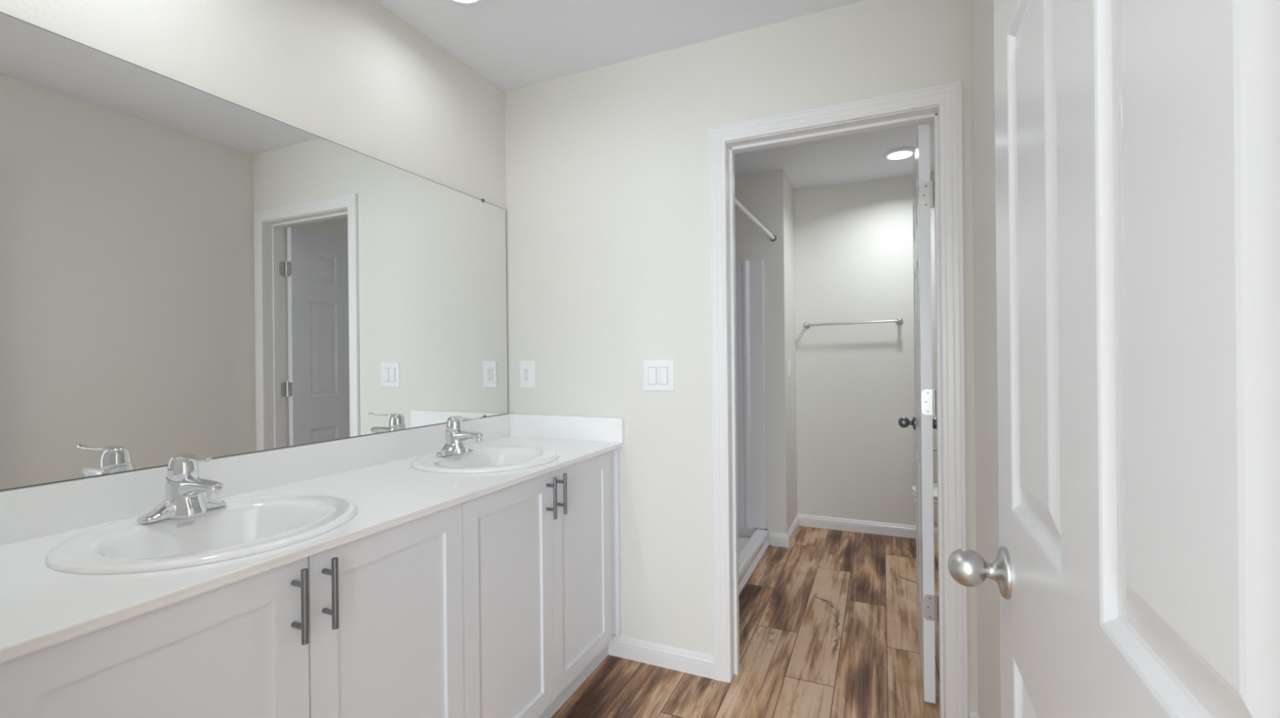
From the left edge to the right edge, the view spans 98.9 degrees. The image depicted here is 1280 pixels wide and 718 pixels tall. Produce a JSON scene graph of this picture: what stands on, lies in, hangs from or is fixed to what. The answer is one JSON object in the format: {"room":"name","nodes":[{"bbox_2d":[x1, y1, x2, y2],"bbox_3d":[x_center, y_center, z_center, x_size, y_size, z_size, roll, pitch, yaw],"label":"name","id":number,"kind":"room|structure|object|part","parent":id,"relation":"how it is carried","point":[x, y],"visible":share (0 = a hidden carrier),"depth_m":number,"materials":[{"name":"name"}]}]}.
{"room":"bathroom","nodes":[
{"label":"bathroom","id":0,"kind":"room"},
{"bbox_2d":[0,0,506,491],"bbox_3d":[-1.029,0.012,1.655,0.120,2.440,2.098,-1,0,24],"label":"wall","id":1,"kind":"structure","parent":0,"point":[355,75],"depth_m":1.68,"materials":[{"name":"beige paint"}]},
{"bbox_2d":[0,11,508,491],"bbox_3d":[-0.971,-0.214,1.632,0.009,0.928,1.840,-1,0,24],"label":"wall mirror","id":2,"kind":"object","parent":1,"relation":"attached to","point":[184,268],"visible":1,"depth_m":1.36,"materials":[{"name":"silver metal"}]},
{"bbox_2d":[0,413,510,546],"bbox_3d":[-0.960,0.301,1.625,0.024,0.100,1.856,-1,0,24],"label":"backsplash","id":3,"kind":"structure","parent":1,"relation":"attached to","point":[26,513],"depth_m":1.38,"materials":[{"name":"white stone"}]},
{"bbox_2d":[375,0,933,190],"bbox_3d":[0.212,-1.271,0.945,2.990,0.100,6.551,-1,0,24],"label":"ceiling","id":4,"kind":"structure","parent":0,"point":[513,44],"depth_m":2.07,"materials":[{"name":"white paint"}]},
{"bbox_2d":[448,0,484,4],"bbox_3d":[-0.582,-1.208,1.782,0.176,0.014,0.176,-1,0,24],"label":"recessed light","id":5,"kind":"object","parent":4,"relation":"in","point":[458,2],"visible":1,"depth_m":1.84,"materials":[{"name":"white plastic"}]},
{"bbox_2d":[456,0,475,2],"bbox_3d":[-0.582,-1.205,1.782,0.127,0.006,0.127,-1,0,24],"label":"diffuser","id":6,"kind":"object","parent":5,"relation":"attached to","point":[457,1],"depth_m":1.84,"materials":[{"name":"white plastic"}]},
{"bbox_2d":[883,146,915,159],"bbox_3d":[1.552,-1.226,3.272,0.184,0.020,0.184,-1,0,24],"label":"recessed light","id":7,"kind":"object","parent":4,"relation":"in","point":[901,153],"visible":0.96,"depth_m":3.25,"materials":[{"name":"white plastic"}]},
{"bbox_2d":[887,151,912,159],"bbox_3d":[1.552,-1.220,3.272,0.133,0.006,0.133,-1,0,24],"label":"diffuser","id":8,"kind":"object","parent":7,"relation":"attached to","point":[891,154],"depth_m":3.26,"materials":[{"name":"white plastic"}]},
{"bbox_2d":[504,0,977,717],"bbox_3d":[0.609,-0.005,2.014,2.590,2.440,0.120,-1,0,24],"label":"wall","id":9,"kind":"structure","parent":0,"point":[607,167],"depth_m":2.18,"materials":[{"name":"beige paint"}]},
{"bbox_2d":[519,360,534,388],"bbox_3d":[-0.503,0.069,2.434,0.080,0.124,0.009,-1,0,24],"label":"power outlet","id":10,"kind":"object","parent":9,"relation":"attached to","point":[526,367],"visible":1,"depth_m":2.43,"materials":[{"name":"white plastic"}]},
{"bbox_2d":[523,367,529,382],"bbox_3d":[-0.504,0.069,2.432,0.033,0.067,0.004,-1,0,24],"label":"receptacle","id":11,"kind":"object","parent":10,"relation":"attached to","point":[526,370],"depth_m":2.43,"materials":[{"name":"white plastic"}]},
{"bbox_2d":[643,360,674,391],"bbox_3d":[0.072,0.066,2.179,0.130,0.126,0.010,-1,0,24],"label":"light switch","id":12,"kind":"object","parent":9,"relation":"attached to","point":[658,375],"visible":1,"depth_m":2.18,"materials":[{"name":"white plastic"}]},
{"bbox_3d":[0.051,0.067,2.188,0.037,0.071,0.002,-1,0,24],"label":"rocker frame","id":13,"kind":"part","parent":12,"relation":"part of","materials":[{"name":"white plastic"}]},
{"bbox_3d":[0.093,0.066,2.170,0.037,0.071,0.002,-1,0,24],"label":"rocker frame","id":14,"kind":"part","parent":12,"relation":"part of","materials":[{"name":"white plastic"}]},
{"bbox_2d":[608,634,714,679],"bbox_3d":[0.077,1.179,2.180,0.460,0.083,0.014,-1,0,24],"label":"baseboard","id":15,"kind":"structure","parent":9,"relation":"attached to","point":[690,662],"depth_m":2.17,"materials":[{"name":"white paint"}]},
{"bbox_2d":[708,80,968,717],"bbox_3d":[0.684,0.165,1.981,0.835,2.100,0.152,-1,0,24],"label":"door frame","id":16,"kind":"structure","parent":9,"relation":"attached to","point":[948,95],"depth_m":1.86,"materials":[{"name":"white paint"}]},
{"bbox_2d":[897,124,938,703],"bbox_3d":[1.149,0.189,2.216,0.176,2.018,0.744,-1,0,24],"label":"door","id":17,"kind":"structure","parent":9,"relation":"in","point":[923,424],"depth_m":1.92,"materials":[{"name":"white paint"}]},
{"bbox_3d":[1.225,0.291,2.515,0.071,0.068,0.068,-1,0,24],"label":"knob","id":18,"kind":"part","parent":17,"relation":"part of","materials":[{"name":"silver metal"}]},
{"bbox_3d":[1.321,0.290,2.473,0.071,0.068,0.068,-1,0,24],"label":"knob","id":19,"kind":"part","parent":17,"relation":"part of","materials":[{"name":"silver metal"}]},
{"bbox_2d":[968,711,977,717],"bbox_3d":[1.063,1.169,1.745,0.025,0.083,0.014,-1,0,24],"label":"baseboard","id":20,"kind":"structure","parent":9,"relation":"attached to","point":[971,714],"depth_m":1.75,"materials":[{"name":"white paint"}]},
{"bbox_2d":[551,525,940,717],"bbox_3d":[0.155,1.219,0.970,2.692,0.001,6.531,-1,0,24],"label":"floor","id":21,"kind":"structure","parent":0,"point":[828,621],"depth_m":2.26,"materials":[{"name":"wood"}]},
{"bbox_2d":[0,503,464,717],"bbox_3d":[-0.878,0.799,1.085,0.598,0.862,0.926,-1,0,24],"label":"vanity cabinet","id":22,"kind":"object","parent":21,"relation":"on","point":[371,626],"visible":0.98,"depth_m":0.99,"materials":[{"name":"white paint"}]},
{"bbox_3d":[-0.710,0.744,0.840,0.019,0.745,0.414,-1,0,24],"label":"door","id":23,"kind":"part","parent":22,"relation":"part of","materials":[{"name":"white paint"}]},
{"bbox_3d":[-0.616,0.446,0.992,0.038,0.133,0.012,-1,0,24],"label":"handle","id":24,"kind":"part","parent":22,"relation":"part of","materials":[{"name":"silver metal"}]},
{"bbox_3d":[-0.592,0.446,1.047,0.038,0.133,0.012,-1,0,24],"label":"handle","id":25,"kind":"part","parent":22,"relation":"part of","materials":[{"name":"silver metal"}]},
{"bbox_3d":[-0.543,0.742,1.219,0.019,0.745,0.408,-1,0,24],"label":"door","id":26,"kind":"part","parent":22,"relation":"part of","materials":[{"name":"white paint"}]},
{"bbox_2d":[462,448,621,717],"bbox_3d":[-0.503,0.796,1.935,0.598,0.862,0.927,-1,0,24],"label":"vanity cabinet","id":27,"kind":"object","parent":21,"relation":"on","point":[542,588],"visible":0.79,"depth_m":1.73,"materials":[{"name":"white paint"}]},
{"bbox_2d":[0,413,624,663],"bbox_3d":[-0.705,0.307,1.513,0.581,0.118,1.856,-1,0,24],"label":"countertop","id":28,"kind":"structure","parent":27,"relation":"on","point":[42,606],"depth_m":1.20,"materials":[{"name":"white stone"}]},
{"bbox_2d":[137,453,226,524],"bbox_3d":[-0.958,0.272,1.183,0.162,0.134,0.160,-1,0,24],"label":"faucet","id":29,"kind":"object","parent":28,"relation":"on","point":[184,498],"visible":1,"depth_m":1.17,"materials":[{"name":"silver metal"}]},
{"bbox_3d":[-0.950,0.213,1.167,0.134,0.016,0.030,-1,0,35],"label":"lever","id":30,"kind":"part","parent":29,"relation":"part of","materials":[{"name":"silver metal"}]},
{"bbox_2d":[44,493,358,574],"bbox_3d":[-0.862,0.412,1.135,0.484,0.151,0.503,-1,0,24],"label":"sink","id":31,"kind":"object","parent":28,"relation":"in","point":[246,526],"visible":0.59,"depth_m":1.14,"materials":[{"name":"white ceramic"}]},
{"bbox_2d":[435,416,484,456],"bbox_3d":[-0.621,0.269,1.947,0.162,0.134,0.160,-1,0,24],"label":"faucet","id":32,"kind":"object","parent":28,"relation":"on","point":[455,438],"visible":1,"depth_m":1.94,"materials":[{"name":"silver metal"}]},
{"bbox_3d":[-0.613,0.210,1.931,0.134,0.016,0.030,-1,0,35],"label":"lever","id":33,"kind":"part","parent":32,"relation":"part of","materials":[{"name":"silver metal"}]},
{"bbox_2d":[411,444,559,473],"bbox_3d":[-0.525,0.409,1.899,0.484,0.151,0.503,-1,0,24],"label":"sink","id":34,"kind":"object","parent":28,"relation":"in","point":[493,458],"visible":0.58,"depth_m":1.96,"materials":[{"name":"white ceramic"}]},
{"bbox_3d":[-0.376,0.741,1.598,0.019,0.745,0.413,-1,0,24],"label":"door","id":35,"kind":"part","parent":27,"relation":"part of","materials":[{"name":"white paint"}]},
{"bbox_3d":[-0.282,0.443,1.750,0.038,0.133,0.012,-1,0,24],"label":"handle","id":36,"kind":"part","parent":27,"relation":"part of","materials":[{"name":"silver metal"}]},
{"bbox_3d":[-0.258,0.443,1.805,0.038,0.133,0.012,-1,0,24],"label":"handle","id":37,"kind":"part","parent":27,"relation":"part of","materials":[{"name":"silver metal"}]},
{"bbox_3d":[-0.208,0.739,1.979,0.019,0.745,0.412,-1,0,24],"label":"door","id":38,"kind":"part","parent":27,"relation":"part of","materials":[{"name":"white paint"}]},
{"bbox_3d":[-0.291,0.744,1.841,0.020,0.762,0.926,-1,0,24],"label":"frame","id":39,"kind":"part","parent":27,"relation":"part of","materials":[{"name":"white paint"}]},
{"bbox_3d":[-0.092,0.748,2.249,0.016,0.772,0.019,-1,0,24],"label":"scribe moulding","id":40,"kind":"part","parent":27,"relation":"part of","materials":[{"name":"white paint"}]},
{"bbox_2d":[735,259,769,595],"bbox_3d":[0.145,0.288,3.083,0.870,1.859,1.460,-1,0,24],"label":"shower stall","id":41,"kind":"object","parent":21,"relation":"on","point":[749,275],"visible":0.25,"depth_m":3.60,"materials":[{"name":"white plastic"}]},
{"bbox_2d":[911,483,937,528],"bbox_3d":[1.966,0.814,3.115,0.758,0.775,0.450,-1,0,24],"label":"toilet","id":42,"kind":"object","parent":21,"relation":"on","point":[935,486],"visible":0.06,"depth_m":3.12,"materials":[{"name":"white ceramic"}]},
{"bbox_3d":[1.851,0.797,3.166,0.506,0.018,0.374,-1,0,24],"label":"seat","id":43,"kind":"part","parent":42,"relation":"part of","materials":[{"name":"white plastic"}]},
{"bbox_3d":[1.852,0.773,3.165,0.503,0.020,0.368,-1,0,24],"label":"lid","id":44,"kind":"part","parent":42,"relation":"part of","materials":[{"name":"white plastic"}]},
{"bbox_3d":[1.918,1.006,3.137,0.640,0.392,0.368,-1,0,24],"label":"bowl","id":45,"kind":"part","parent":42,"relation":"part of","materials":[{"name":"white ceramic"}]},
{"bbox_2d":[734,168,797,542],"bbox_3d":[0.556,-0.004,4.039,1.100,2.440,0.621,-1,0,24],"label":"wall","id":46,"kind":"structure","parent":0,"point":[768,196],"depth_m":3.58,"materials":[{"name":"beige paint"}]},
{"bbox_2d":[734,197,776,241],"bbox_3d":[0.557,-0.782,2.898,0.042,0.045,1.461,-1,0,25],"label":"shower rod","id":47,"kind":"object","parent":46,"relation":"attached to","point":[772,237],"visible":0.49,"depth_m":3.05,"materials":[{"name":"silver metal"}]},
{"bbox_2d":[787,360,791,377],"bbox_3d":[1.004,0.064,3.678,0.010,0.121,0.070,-1,0,24],"label":"light switch","id":48,"kind":"object","parent":46,"relation":"attached to","point":[788,361],"visible":1,"depth_m":3.65,"materials":[{"name":"white plastic"}]},
{"bbox_2d":[769,514,937,547],"bbox_3d":[1.386,1.166,2.814,1.596,0.083,1.963,-1,0,24],"label":"baseboard","id":49,"kind":"structure","parent":46,"relation":"attached to","point":[784,540],"depth_m":3.78,"materials":[{"name":"white paint"}]},
{"bbox_2d":[794,172,937,528],"bbox_3d":[1.897,-0.017,3.722,1.610,2.440,0.120,-1,0,24],"label":"wall","id":50,"kind":"structure","parent":0,"point":[854,253],"depth_m":3.82,"materials":[{"name":"beige paint"}]},
{"bbox_2d":[803,318,902,328],"bbox_3d":[1.466,-0.248,3.799,0.650,0.055,0.085,-1,0,24],"label":"towel bar","id":51,"kind":"object","parent":50,"relation":"attached to","point":[899,321],"visible":1,"depth_m":3.76,"materials":[{"name":"silver metal"}]},
{"bbox_3d":[1.190,-0.241,3.920,0.047,0.047,0.085,-1,0,24],"label":"post","id":52,"kind":"part","parent":51,"relation":"part of","materials":[{"name":"silver metal"}]},
{"bbox_3d":[1.742,-0.255,3.677,0.047,0.047,0.085,-1,0,24],"label":"post","id":53,"kind":"part","parent":51,"relation":"part of","materials":[{"name":"silver metal"}]},
{"bbox_2d":[970,0,1000,717],"bbox_3d":[0.722,-0.006,0.818,0.120,2.440,1.978,-1,0,24],"label":"wall","id":54,"kind":"structure","parent":0,"point":[982,36],"depth_m":1.55,"materials":[{"name":"beige paint"}]},
{"bbox_3d":[-0.541,0.006,0.359,1.820,2.440,0.120,-1,0,24],"label":"wall","id":55,"kind":"structure","parent":0,"visible":0},
{"bbox_2d":[947,0,1279,717],"bbox_3d":[0.387,0.196,0.448,0.176,2.018,0.760,-1,0,24],"label":"door","id":56,"kind":"structure","parent":55,"relation":"in","point":[1135,569],"depth_m":0.34,"materials":[{"name":"white paint"}]},
{"bbox_3d":[0.468,0.291,0.760,0.071,0.068,0.068,-1,0,24],"label":"knob","id":57,"kind":"part","parent":56,"relation":"part of","materials":[{"name":"silver metal"}]}
]}

